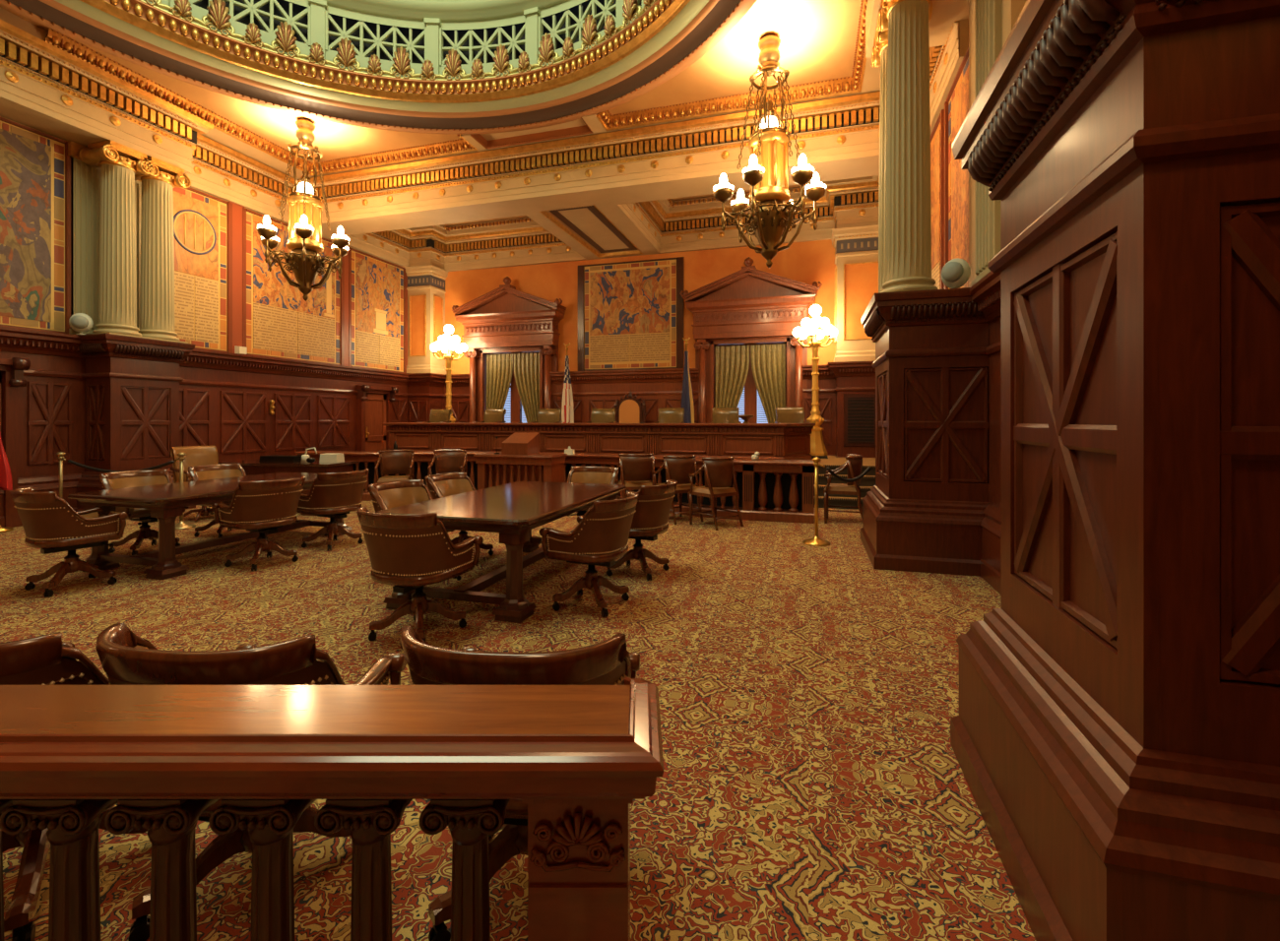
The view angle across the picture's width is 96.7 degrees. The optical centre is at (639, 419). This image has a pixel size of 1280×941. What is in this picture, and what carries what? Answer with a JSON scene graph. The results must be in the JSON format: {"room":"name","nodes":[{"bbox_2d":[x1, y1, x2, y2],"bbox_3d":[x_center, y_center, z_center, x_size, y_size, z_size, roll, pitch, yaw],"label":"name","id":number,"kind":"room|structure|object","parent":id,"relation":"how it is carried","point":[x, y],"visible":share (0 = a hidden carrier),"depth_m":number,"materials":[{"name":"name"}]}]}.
{"room":"courtroom","nodes":[
{"label":"courtroom","id":0,"kind":"room"},
{"bbox_2d":[0,116,400,266],"bbox_3d":[-9.818,-2.200,7.702,0.200,7.600,21.200,0,0,16],"label":"wall","id":1,"kind":"structure","parent":0,"point":[0,116],"depth_m":11.37,"materials":[{"name":"paint"}]},
{"bbox_2d":[0,357,30,527],"bbox_3d":[-9.387,0.345,7.856,0.340,2.510,1.340,0,0,16],"label":"door","id":2,"kind":"structure","parent":1,"relation":"in","point":[11,370],"depth_m":8.36,"materials":[{"name":"red wood"}]},
{"bbox_2d":[0,117,73,334],"bbox_3d":[-9.699,-2.920,7.646,0.060,3.120,3.360,0,0,16],"label":"mural panel","id":3,"kind":"object","parent":1,"relation":"attached to","point":[35,187],"visible":0.98,"depth_m":8.79,"materials":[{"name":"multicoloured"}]},
{"bbox_2d":[0,128,51,321],"bbox_3d":[-9.704,-2.920,7.647,0.010,2.773,2.800,0,0,16],"label":"picture","id":4,"kind":"object","parent":3,"relation":"attached to","point":[25,160],"depth_m":8.69},
{"bbox_2d":[65,140,141,335],"bbox_3d":[-9.038,-2.925,9.776,0.120,3.150,1.280,0,0,16],"label":"pilaster","id":5,"kind":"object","parent":1,"relation":"attached to","point":[87,177],"depth_m":9.41,"materials":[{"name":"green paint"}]},
{"bbox_2d":[0,19,214,173],"bbox_3d":[-10.259,-4.975,4.010,0.850,0.950,13.870,0,0,16],"label":"entablature","id":6,"kind":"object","parent":1,"relation":"attached to","point":[35,74],"depth_m":8.86,"materials":[{"name":"beige paint"}]},
{"bbox_2d":[172,187,232,353],"bbox_3d":[-8.681,-2.920,11.088,0.060,3.120,1.500,0,0,16],"label":"mural panel","id":7,"kind":"object","parent":1,"relation":"attached to","point":[202,222],"visible":0.77,"depth_m":11.24,"materials":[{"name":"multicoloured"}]},
{"bbox_2d":[173,191,218,280],"bbox_3d":[-8.686,-3.558,11.090,0.010,1.497,0.940,0,0,16],"label":"picture","id":8,"kind":"object","parent":7,"relation":"on","point":[195,219],"depth_m":11.11},
{"bbox_2d":[0,326,469,527],"bbox_3d":[-8.830,0.125,7.305,1.920,2.950,21.000,0,0,16],"label":"wall paneling","id":9,"kind":"structure","parent":1,"relation":"attached to","point":[55,357],"depth_m":11.65,"materials":[{"name":"brown wood"}]},
{"bbox_2d":[242,207,344,366],"bbox_3d":[-8.020,-2.920,13.323,0.060,3.120,2.760,0,0,16],"label":"mural panel","id":10,"kind":"object","parent":1,"relation":"attached to","point":[278,322],"visible":0.79,"depth_m":12.98,"materials":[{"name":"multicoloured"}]},
{"bbox_2d":[253,219,334,319],"bbox_3d":[-8.025,-3.419,13.324,0.010,1.775,2.200,0,0,16],"label":"picture","id":11,"kind":"object","parent":10,"relation":"on","point":[271,289],"depth_m":12.98},
{"bbox_2d":[228,201,407,366],"bbox_3d":[-7.718,-2.925,14.360,0.050,3.150,5.440,0,0,16],"label":"trim","id":12,"kind":"structure","parent":1,"relation":"attached to","point":[236,209],"depth_m":11.93,"materials":[{"name":"brown"}]},
{"bbox_2d":[355,384,398,451],"bbox_3d":[-7.126,0.345,15.498,0.340,2.510,1.240,0,0,16],"label":"door","id":13,"kind":"structure","parent":1,"relation":"in","point":[374,408],"depth_m":15.47,"materials":[{"name":"red wood"}]},
{"bbox_2d":[348,247,406,373],"bbox_3d":[-7.271,-2.920,15.854,0.060,3.120,2.240,0,0,16],"label":"mural panel","id":14,"kind":"object","parent":1,"relation":"attached to","point":[377,288],"visible":0.98,"depth_m":15.77,"materials":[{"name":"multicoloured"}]},
{"bbox_2d":[355,256,399,338],"bbox_3d":[-7.276,-3.336,15.855,0.010,1.941,1.680,0,0,16],"label":"picture","id":15,"kind":"object","parent":14,"relation":"on","point":[377,285],"depth_m":15.77},
{"bbox_2d":[404,264,447,375],"bbox_3d":[-6.428,-2.920,17.117,0.960,3.160,0.820,0,0,16],"label":"trim","id":16,"kind":"structure","parent":1,"relation":"attached to","point":[425,288],"depth_m":16.86,"materials":[{"name":"beige paint"}]},
{"bbox_2d":[27,381,831,465],"bbox_3d":[-2.734,0.060,9.882,11.950,1.280,12.400,0,0,16],"label":"wall panels","id":17,"kind":"object","parent":1,"relation":"attached to","point":[50,414],"depth_m":11.85,"materials":[{"name":"brown wood"}]},
{"bbox_2d":[0,0,968,224],"bbox_3d":[-3.972,-5.100,3.495,13.400,1.200,16.450,0,0,16],"label":"trim","id":18,"kind":"structure","parent":1,"relation":"attached to","point":[945,13],"depth_m":7.60,"materials":[{"name":"beige paint"}]},
{"bbox_2d":[185,20,959,223],"bbox_3d":[-2.040,-4.975,10.025,13.200,0.950,2.830,0,0,16],"label":"entablature","id":19,"kind":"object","parent":1,"relation":"attached to","point":[846,127],"depth_m":11.13,"materials":[{"name":"beige paint"}]},
{"bbox_2d":[0,0,863,226],"bbox_3d":[-3.326,-5.825,5.677,13.400,0.250,21.000,0,0,16],"label":"ceiling","id":20,"kind":"structure","parent":0,"point":[818,38],"depth_m":9.48,"materials":[{"name":"beige paint"}]},
{"bbox_2d":[256,118,349,301],"bbox_3d":[-6.383,-3.980,10.860,1.667,3.440,1.484,0,0,1],"label":"chandelier","id":21,"kind":"object","parent":20,"relation":"hanging from","point":[304,241],"visible":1,"depth_m":10.71,"materials":[{"name":"brown metal"}]},
{"bbox_2d":[713,33,826,267],"bbox_3d":[1.930,-3.980,8.505,1.667,3.440,1.484,0,0,1],"label":"chandelier","id":22,"kind":"object","parent":20,"relation":"hanging from","point":[772,209],"visible":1,"depth_m":8.33,"materials":[{"name":"brown metal"}]},
{"bbox_2d":[0,0,880,180],"bbox_3d":[-3.965,-8.290,3.519,13.400,5.620,16.500,0,0,16],"label":"molding","id":23,"kind":"structure","parent":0,"point":[455,67],"depth_m":9.89,"materials":[{"name":"beige paint"}]},
{"bbox_2d":[44,0,867,176],"bbox_3d":[-2.505,-5.590,8.928,11.570,0.220,4.700,0,0,16],"label":"trim","id":24,"kind":"structure","parent":23,"relation":"attached to","point":[849,85],"depth_m":10.38,"materials":[{"name":"brown metal"}]},
{"bbox_2d":[0,501,1035,940],"bbox_3d":[-3.326,1.660,5.677,13.400,0.120,21.000,0,0,16],"label":"floor","id":25,"kind":"structure","parent":0,"point":[813,786],"depth_m":3.26,"materials":[{"name":"carpet"}]},
{"bbox_2d":[0,431,13,532],"bbox_3d":[-9.149,0.800,8.098,0.317,1.600,0.320,0,0,-31],"label":"flag","id":26,"kind":"object","parent":25,"relation":"on","point":[6,483],"visible":1,"depth_m":8.07,"materials":[{"name":"red fabric"}]},
{"bbox_2d":[9,487,127,597],"bbox_3d":[-5.442,1.123,5.398,0.720,0.953,0.696,0,0,30],"label":"swivel armchair","id":27,"kind":"object","parent":25,"relation":"on","point":[50,525],"visible":1,"depth_m":5.22,"materials":[{"name":"brown leather"}]},
{"bbox_2d":[0,632,147,940],"bbox_3d":[-2.066,1.123,1.932,0.720,0.953,0.696,0,0,9],"label":"swivel armchair","id":28,"kind":"object","parent":25,"relation":"on","point":[45,660],"visible":0.29,"depth_m":1.73,"materials":[{"name":"brown leather"}]},
{"bbox_2d":[75,333,195,515],"bbox_3d":[-8.663,0.125,9.738,0.960,2.950,1.380,0,0,16],"label":"pedestal","id":29,"kind":"object","parent":25,"relation":"on","point":[132,383],"visible":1,"depth_m":9.40,"materials":[{"name":"brown wood"}]},
{"bbox_2d":[68,313,93,335],"bbox_3d":[-8.964,-1.529,9.126,0.285,0.358,0.261,0,0,-34],"label":"loudspeaker","id":30,"kind":"object","parent":29,"relation":"on","point":[82,323],"visible":0.98,"depth_m":9.06,"materials":[{"name":"grey plastic"}]},
{"bbox_2d":[78,139,154,338],"bbox_3d":[-8.689,-2.920,9.474,0.611,3.140,0.759,0,0,16],"label":"fluted column","id":31,"kind":"structure","parent":29,"relation":"on","point":[119,163],"depth_m":9.31,"materials":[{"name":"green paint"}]},
{"bbox_2d":[134,156,191,343],"bbox_3d":[-8.519,-2.920,10.050,0.611,3.140,0.759,0,0,16],"label":"fluted column","id":32,"kind":"structure","parent":29,"relation":"on","point":[157,280],"depth_m":9.89,"materials":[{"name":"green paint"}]},
{"bbox_2d":[99,469,189,555],"bbox_3d":[-6.082,1.123,6.966,0.696,0.953,0.720,0,0,22],"label":"swivel armchair","id":33,"kind":"object","parent":25,"relation":"on","point":[131,479],"visible":0.36,"depth_m":6.92,"materials":[{"name":"brown leather"}]},
{"bbox_2d":[169,446,219,521],"bbox_3d":[-7.048,1.012,9.166,0.680,1.144,0.716,0,0,26],"label":"chair","id":34,"kind":"object","parent":25,"relation":"on","point":[195,455],"visible":0.57,"depth_m":9.17,"materials":[{"name":"beige leather"}]},
{"bbox_2d":[67,472,352,579],"bbox_3d":[-4.993,1.190,7.004,1.390,0.820,2.600,0,0,16],"label":"conference table","id":35,"kind":"object","parent":25,"relation":"on","point":[165,502],"visible":0.54,"depth_m":6.01,"materials":[{"name":"brown wood"}]},
{"bbox_2d":[188,463,246,537],"bbox_3d":[-5.799,1.123,7.923,0.696,0.953,0.720,0,0,20],"label":"swivel armchair","id":36,"kind":"object","parent":25,"relation":"on","point":[209,472],"visible":0.21,"depth_m":7.98,"materials":[{"name":"brown leather"}]},
{"bbox_2d":[95,623,406,940],"bbox_3d":[-1.295,1.123,1.912,0.720,0.953,0.696,0,0,8],"label":"swivel armchair","id":37,"kind":"object","parent":25,"relation":"on","point":[126,658],"visible":0.2,"depth_m":1.65,"materials":[{"name":"brown leather"}]},
{"bbox_2d":[211,475,305,571],"bbox_3d":[-4.141,1.123,6.276,0.696,0.953,0.720,0,0,26],"label":"swivel armchair","id":38,"kind":"object","parent":25,"relation":"on","point":[264,507],"visible":1,"depth_m":6.09,"materials":[{"name":"brown leather"}]},
{"bbox_2d":[218,459,359,515],"bbox_3d":[-6.144,1.170,9.900,2.200,0.860,0.800,0,0,8],"label":"desk","id":39,"kind":"object","parent":25,"relation":"on","point":[250,467],"visible":0.06,"depth_m":9.57,"materials":[{"name":"brown wood"}]},
{"bbox_2d":[0,676,663,940],"bbox_3d":[-1.522,1.127,1.302,3.139,0.947,0.378,0,0,0],"label":"rail","id":40,"kind":"object","parent":25,"relation":"on","point":[578,756],"visible":1,"depth_m":1.20,"materials":[{"name":"brown wood"}]},
{"bbox_2d":[296,468,369,551],"bbox_3d":[-3.866,1.123,7.207,0.696,0.953,0.720,0,0,24],"label":"swivel armchair","id":41,"kind":"object","parent":25,"relation":"on","point":[332,495],"visible":0.94,"depth_m":7.00,"materials":[{"name":"brown leather"}]},
{"bbox_2d":[374,449,414,483],"bbox_3d":[-4.391,1.082,10.245,0.624,1.047,0.627,0,0,-14],"label":"leather armchair","id":42,"kind":"object","parent":25,"relation":"on","point":[392,462],"visible":0.71,"depth_m":10.36,"materials":[{"name":"brown leather"}]},
{"bbox_2d":[368,479,454,532],"bbox_3d":[-2.320,1.123,5.759,0.696,0.953,0.720,0,0,22],"label":"swivel armchair","id":43,"kind":"object","parent":25,"relation":"on","point":[385,495],"visible":0.2,"depth_m":5.93,"materials":[{"name":"brown leather"}]},
{"bbox_2d":[356,507,483,641],"bbox_3d":[-1.666,1.123,4.217,0.720,0.953,0.696,0,0,22],"label":"swivel armchair","id":44,"kind":"object","parent":25,"relation":"on","point":[408,552],"visible":0.98,"depth_m":3.98,"materials":[{"name":"brown leather"}]},
{"bbox_2d":[427,449,467,475],"bbox_3d":[-3.437,1.082,10.279,0.624,1.047,0.627,0,0,-4],"label":"leather armchair","id":45,"kind":"object","parent":25,"relation":"on","point":[446,461],"visible":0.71,"depth_m":10.42,"materials":[{"name":"brown leather"}]},
{"bbox_2d":[424,472,493,555],"bbox_3d":[-2.077,1.123,6.581,0.696,0.953,0.720,0,0,18],"label":"swivel armchair","id":46,"kind":"object","parent":25,"relation":"on","point":[440,485],"visible":0.2,"depth_m":6.71,"materials":[{"name":"brown leather"}]},
{"bbox_2d":[376,481,626,623],"bbox_3d":[-1.206,1.190,5.795,1.440,0.820,2.570,0,0,16],"label":"conference table","id":47,"kind":"object","parent":25,"relation":"on","point":[512,510],"visible":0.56,"depth_m":4.85,"materials":[{"name":"brown wood"}]},
{"bbox_2d":[400,626,639,940],"bbox_3d":[-0.378,1.123,1.901,0.720,0.953,0.696,0,0,5],"label":"swivel armchair","id":48,"kind":"object","parent":25,"relation":"on","point":[608,662],"visible":0.24,"depth_m":1.61,"materials":[{"name":"brown leather"}]},
{"bbox_2d":[473,432,567,490],"bbox_3d":[-2.113,0.920,10.094,1.520,1.360,0.620,0,0,16],"label":"lectern","id":49,"kind":"object","parent":25,"relation":"on","point":[520,459],"visible":0.48,"depth_m":9.90,"materials":[{"name":"red wood"}]},
{"bbox_2d":[295,450,814,523],"bbox_3d":[-1.991,1.130,10.720,10.060,0.940,1.270,0,0,16],"label":"balustrade","id":50,"kind":"object","parent":25,"relation":"on","point":[769,490],"visible":0.19,"depth_m":9.19,"materials":[{"name":"red wood"}]},
{"bbox_2d":[539,491,639,617],"bbox_3d":[-0.381,1.123,4.885,0.696,0.953,0.720,0,0,22],"label":"swivel armchair","id":51,"kind":"object","parent":25,"relation":"on","point":[601,536],"visible":1,"depth_m":4.65,"materials":[{"name":"brown leather"}]},
{"bbox_2d":[567,465,618,532],"bbox_3d":[-0.672,1.123,7.518,0.720,0.953,0.696,0,0,20],"label":"swivel armchair","id":52,"kind":"object","parent":25,"relation":"on","point":[582,474],"visible":0.18,"depth_m":7.74,"materials":[{"name":"brown leather"}]},
{"bbox_2d":[382,422,815,460],"bbox_3d":[-1.431,0.840,12.717,10.237,1.520,1.437,0,0,16],"label":"bench","id":53,"kind":"object","parent":25,"relation":"on","point":[773,441],"visible":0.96,"depth_m":11.74,"materials":[{"name":"red wood"}]},
{"bbox_2d":[616,452,654,499],"bbox_3d":[-0.062,1.082,9.426,0.624,1.047,0.627,0,0,-14],"label":"leather armchair","id":54,"kind":"object","parent":25,"relation":"on","point":[636,470],"visible":0.74,"depth_m":9.22,"materials":[{"name":"brown leather"}]},
{"bbox_2d":[606,479,677,580],"bbox_3d":[0.016,1.123,5.912,0.696,0.953,0.720,0,0,26],"label":"swivel armchair","id":55,"kind":"object","parent":25,"relation":"on","point":[650,519],"visible":0.64,"depth_m":5.66,"materials":[{"name":"brown leather"}]},
{"bbox_2d":[651,453,703,524],"bbox_3d":[0.602,1.082,8.996,0.624,1.047,0.627,0,0,-32],"label":"leather armchair","id":56,"kind":"object","parent":25,"relation":"on","point":[677,468],"visible":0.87,"depth_m":8.79,"materials":[{"name":"brown leather"}]},
{"bbox_2d":[688,455,743,530],"bbox_3d":[1.144,1.082,8.567,0.624,1.047,0.627,0,0,-36],"label":"leather armchair","id":57,"kind":"object","parent":25,"relation":"on","point":[719,473],"visible":1,"depth_m":8.38,"materials":[{"name":"brown leather"}]},
{"bbox_2d":[802,456,830,546],"bbox_3d":[2.275,1.044,7.336,0.340,1.112,0.340,0,0,16],"label":"stanchion","id":58,"kind":"object","parent":25,"relation":"on","point":[815,541],"visible":1,"depth_m":7.32,"materials":[{"name":"gold metal"}]},
{"bbox_2d":[823,453,863,523],"bbox_3d":[3.202,1.082,8.874,0.627,1.047,0.624,0,0,20],"label":"leather armchair","id":59,"kind":"object","parent":25,"relation":"on","point":[854,464],"visible":0.93,"depth_m":8.66,"materials":[{"name":"brown leather"}]},
{"bbox_2d":[818,464,875,510],"bbox_3d":[3.893,1.246,10.580,2.164,0.708,1.000,0,0,16],"label":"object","id":60,"kind":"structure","parent":25,"relation":"on","point":[822,480],"depth_m":10.56,"materials":[{"name":"brown leather"}]},
{"bbox_2d":[860,287,989,576],"bbox_3d":[3.389,0.125,6.662,1.380,2.950,1.640,0,0,16],"label":"pedestal","id":61,"kind":"object","parent":25,"relation":"on","point":[923,512],"visible":0.84,"depth_m":6.04,"materials":[{"name":"brown wood"}]},
{"bbox_2d":[871,16,888,292],"bbox_3d":[3.231,-3.145,7.116,0.611,3.590,0.759,0,0,16],"label":"fluted column","id":62,"kind":"structure","parent":61,"relation":"on","point":[879,52],"depth_m":7.08,"materials":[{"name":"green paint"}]},
{"bbox_2d":[878,0,942,292],"bbox_3d":[3.027,-3.145,6.425,0.611,3.590,0.759,0,0,16],"label":"fluted column","id":63,"kind":"structure","parent":61,"relation":"on","point":[908,244],"depth_m":6.25,"materials":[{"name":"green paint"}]},
{"bbox_2d":[940,257,970,288],"bbox_3d":[3.339,-1.529,6.034,0.261,0.358,0.285,0,0,-44],"label":"loudspeaker","id":64,"kind":"object","parent":61,"relation":"on","point":[955,273],"visible":0.87,"depth_m":5.95,"materials":[{"name":"grey plastic"}]},
{"bbox_2d":[941,261,963,281],"bbox_3d":[3.266,-1.550,5.965,0.060,0.210,0.207,0,0,-44],"label":"grille","id":65,"kind":"object","parent":64,"relation":"attached to","point":[952,271],"depth_m":5.94,"materials":[{"name":"grey"}]},
{"bbox_2d":[950,0,1279,940],"bbox_3d":[1.978,0.125,1.892,1.380,2.950,1.490,0,0,16],"label":"pedestal","id":66,"kind":"object","parent":25,"relation":"on","point":[1115,736],"visible":1,"depth_m":1.49,"materials":[{"name":"brown wood"}]},
{"bbox_2d":[445,239,835,374],"bbox_3d":[-0.305,-2.200,15.889,13.400,7.600,0.300,0,0,16],"label":"wall","id":67,"kind":"structure","parent":0,"point":[806,262],"depth_m":15.39,"materials":[{"name":"orange paint"}]},
{"bbox_2d":[330,214,585,270],"bbox_3d":[-4.588,-4.975,15.019,5.380,0.950,3.600,0,0,16],"label":"trim","id":68,"kind":"structure","parent":67,"relation":"attached to","point":[533,245],"depth_m":16.57,"materials":[{"name":"beige paint"}]},
{"bbox_2d":[451,276,566,422],"bbox_3d":[-3.752,-1.600,16.575,3.532,5.000,0.940,0,0,16],"label":"window surround","id":69,"kind":"object","parent":67,"relation":"attached to","point":[501,320],"visible":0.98,"depth_m":16.34,"materials":[{"name":"red wood"}]},
{"bbox_2d":[485,354,512,409],"bbox_3d":[-4.154,-0.560,16.837,0.880,2.720,0.078,0,0,16],"label":"curtain","id":70,"kind":"object","parent":69,"relation":"hanging from","point":[499,367],"visible":0.65,"depth_m":16.84,"materials":[{"name":"green fabric"}]},
{"bbox_2d":[494,352,539,423],"bbox_3d":[-3.656,-0.585,16.900,1.860,2.870,0.178,0,0,16],"label":"window","id":71,"kind":"structure","parent":69,"relation":"attached to","point":[513,404],"depth_m":16.84,"materials":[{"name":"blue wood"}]},
{"bbox_2d":[503,388,527,423],"bbox_3d":[-3.643,-0.117,16.943,1.660,1.673,0.030,0,0,16],"label":"blind","id":72,"kind":"object","parent":71,"relation":"attached to","point":[507,416],"depth_m":17.04,"materials":[{"name":"blue"}]},
{"bbox_2d":[513,353,539,423],"bbox_3d":[-3.272,-0.560,16.576,0.880,2.720,0.078,0,0,16],"label":"curtain","id":73,"kind":"object","parent":69,"relation":"hanging from","point":[526,365],"visible":0.7,"depth_m":16.55,"materials":[{"name":"green fabric"}]},
{"bbox_2d":[321,154,879,271],"bbox_3d":[-0.993,-5.100,13.564,13.400,1.200,4.550,0,0,16],"label":"trim","id":74,"kind":"structure","parent":67,"relation":"attached to","point":[607,200],"depth_m":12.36,"materials":[{"name":"beige paint"}]},
{"bbox_2d":[549,368,699,423],"bbox_3d":[-0.465,0.125,15.613,4.290,2.950,0.320,0,0,16],"label":"trim","id":75,"kind":"structure","parent":67,"relation":"attached to","point":[647,384],"depth_m":15.58,"materials":[{"name":"red wood"}]},
{"bbox_2d":[577,256,683,371],"bbox_3d":[-0.298,-2.860,15.700,3.060,3.000,0.060,0,0,16],"label":"mural panel","id":76,"kind":"object","parent":67,"relation":"attached to","point":[630,314],"visible":0.97,"depth_m":15.68,"materials":[{"name":"multicoloured paint"}]},
{"bbox_2d":[589,266,669,335],"bbox_3d":[-0.297,-3.239,15.704,2.300,1.770,0.010,0,0,16],"label":"picture","id":77,"kind":"object","parent":76,"relation":"on","point":[633,300],"depth_m":15.69},
{"bbox_2d":[617,175,879,253],"bbox_3d":[2.709,-4.975,12.860,5.600,0.950,3.600,0,0,16],"label":"trim","id":78,"kind":"structure","parent":67,"relation":"attached to","point":[853,205],"depth_m":14.26,"materials":[{"name":"beige paint"}]},
{"bbox_2d":[679,256,822,423],"bbox_3d":[2.817,-1.600,14.632,3.532,5.000,0.940,0,0,16],"label":"window surround","id":79,"kind":"object","parent":67,"relation":"attached to","point":[749,305],"visible":0.94,"depth_m":14.40,"materials":[{"name":"red wood"}]},
{"bbox_2d":[714,345,749,407],"bbox_3d":[2.415,-0.560,14.894,0.880,2.720,0.078,0,0,16],"label":"curtain","id":80,"kind":"object","parent":79,"relation":"hanging from","point":[733,361],"visible":0.59,"depth_m":14.89,"materials":[{"name":"green fabric"}]},
{"bbox_2d":[714,343,786,423],"bbox_3d":[2.913,-0.585,14.957,1.860,2.870,0.178,0,0,16],"label":"window","id":81,"kind":"structure","parent":79,"relation":"attached to","point":[749,403],"depth_m":14.89,"materials":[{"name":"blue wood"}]},
{"bbox_2d":[737,388,767,422],"bbox_3d":[2.925,-0.117,14.999,1.660,1.673,0.030,0,0,16],"label":"blind","id":82,"kind":"object","parent":81,"relation":"attached to","point":[761,416],"depth_m":14.98,"materials":[{"name":"blue"}]},
{"bbox_2d":[750,343,785,423],"bbox_3d":[3.297,-0.560,14.633,0.880,2.720,0.078,0,0,16],"label":"curtain","id":83,"kind":"object","parent":79,"relation":"hanging from","point":[768,361],"visible":0.66,"depth_m":14.61,"materials":[{"name":"green fabric"}]},
{"bbox_2d":[811,455,875,466],"bbox_3d":[-0.827,1.250,14.125,13.200,0.700,3.180,0,0,16],"label":"floor","id":84,"kind":"structure","parent":0,"point":[832,460],"depth_m":12.24,"materials":[{"name":"carpet"}]},
{"bbox_2d":[430,324,467,422],"bbox_3d":[-5.406,-0.890,16.095,1.011,3.580,1.032,0,0,16],"label":"globe lamp","id":85,"kind":"object","parent":84,"relation":"on","point":[452,342],"visible":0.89,"depth_m":16.02,"materials":[{"name":"gold metal"}]},
{"bbox_2d":[529,408,562,423],"bbox_3d":[-2.410,0.292,14.645,0.716,1.144,0.680,0,0,12],"label":"chair","id":86,"kind":"object","parent":84,"relation":"on","point":[544,416],"visible":0.4,"depth_m":14.85,"materials":[{"name":"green leather"}]},
{"bbox_2d":[561,342,574,423],"bbox_3d":[-2.023,-0.605,15.720,0.317,3.010,0.320,0,0,-31],"label":"flag","id":87,"kind":"object","parent":84,"relation":"on","point":[567,408],"visible":0.91,"depth_m":15.66,"materials":[{"name":"white fabric"}]},
{"bbox_2d":[582,408,616,423],"bbox_3d":[-0.988,0.292,14.225,0.716,1.144,0.680,0,0,16],"label":"chair","id":88,"kind":"object","parent":84,"relation":"on","point":[599,416],"visible":0.44,"depth_m":14.43,"materials":[{"name":"green leather"}]},
{"bbox_2d":[614,390,645,423],"bbox_3d":[-0.336,0.060,14.890,0.878,1.680,0.667,0,0,16],"label":"high chair","id":89,"kind":"object","parent":84,"relation":"on","point":[629,410],"visible":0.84,"depth_m":15.06,"materials":[{"name":"orange leather"}]},
{"bbox_2d":[651,407,685,423],"bbox_3d":[0.703,0.292,13.725,0.716,1.144,0.680,0,0,16],"label":"chair","id":90,"kind":"object","parent":84,"relation":"on","point":[666,415],"visible":0.36,"depth_m":13.93,"materials":[{"name":"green leather"}]},
{"bbox_2d":[681,337,694,423],"bbox_3d":[1.189,-0.605,14.665,0.317,3.010,0.320,0,0,-31],"label":"flag","id":91,"kind":"object","parent":84,"relation":"on","point":[686,395],"visible":0.84,"depth_m":14.61,"materials":[{"name":"blue fabric"}]},
{"bbox_2d":[709,407,741,423],"bbox_3d":[2.007,0.292,13.338,0.716,1.144,0.680,0,0,8],"label":"chair","id":92,"kind":"object","parent":84,"relation":"on","point":[720,415],"visible":0.34,"depth_m":13.54,"materials":[{"name":"green leather"}]},
{"bbox_2d":[774,407,810,423],"bbox_3d":[3.449,0.292,12.910,0.716,1.144,0.680,0,0,2],"label":"chair","id":93,"kind":"object","parent":84,"relation":"on","point":[783,415],"visible":0.38,"depth_m":13.11,"materials":[{"name":"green leather"}]},
{"bbox_2d":[792,304,837,458],"bbox_3d":[4.092,-0.890,13.285,1.011,3.580,1.032,0,0,16],"label":"globe lamp","id":94,"kind":"object","parent":84,"relation":"on","point":[817,448],"visible":1,"depth_m":13.19,"materials":[{"name":"gold metal"}]},
{"bbox_3d":[3.223,-2.200,3.844,0.200,7.600,21.200,0,0,16],"label":"wall","id":95,"kind":"structure","parent":0,"visible":0},
{"bbox_2d":[831,224,878,362],"bbox_3d":[5.309,-2.920,13.645,1.360,3.160,0.820,0,0,16],"label":"trim","id":96,"kind":"structure","parent":95,"relation":"attached to","point":[856,273],"depth_m":13.40,"materials":[{"name":"beige paint"}]},
{"bbox_2d":[843,393,875,447],"bbox_3d":[5.163,0.025,13.309,0.750,1.250,0.046,0,0,16],"label":"vent grille","id":97,"kind":"object","parent":95,"relation":"attached to","point":[859,409],"depth_m":13.30,"materials":[{"name":"brown wood"}]},
{"bbox_2d":[801,270,1000,594],"bbox_3d":[2.106,0.125,4.070,2.070,2.950,21.000,0,0,16],"label":"trim","id":98,"kind":"structure","parent":95,"relation":"attached to","point":[835,379],"depth_m":5.85,"materials":[{"name":"brown wood"}]},
{"bbox_2d":[930,109,944,289],"bbox_3d":[4.758,-2.920,9.490,0.060,3.120,2.700,0,0,16],"label":"mural panel","id":99,"kind":"object","parent":95,"relation":"attached to","point":[937,134],"visible":0.28,"depth_m":8.57,"materials":[{"name":"brown paint"}]},
{"bbox_2d":[930,129,940,270],"bbox_3d":[4.763,-3.336,9.489,0.010,1.941,2.140,0,0,16],"label":"picture","id":100,"kind":"object","parent":99,"relation":"on","point":[935,147],"depth_m":8.70},
{"bbox_2d":[944,46,968,288],"bbox_3d":[4.120,-2.920,7.333,0.060,3.120,1.500,0,0,16],"label":"mural panel","id":101,"kind":"object","parent":95,"relation":"attached to","point":[956,103],"visible":0.41,"depth_m":7.49,"materials":[{"name":"brown paint"}]},
{"bbox_2d":[951,65,968,288],"bbox_3d":[4.124,-2.920,7.331,0.010,2.773,0.940,0,0,16],"label":"picture","id":102,"kind":"object","parent":101,"relation":"attached to","point":[960,100],"depth_m":7.34},
{"bbox_2d":[968,0,1026,287],"bbox_3d":[3.570,-3.150,5.827,0.260,3.600,1.400,0,0,16],"label":"fluted column","id":103,"kind":"structure","parent":95,"relation":"attached to","point":[991,22],"depth_m":5.69,"materials":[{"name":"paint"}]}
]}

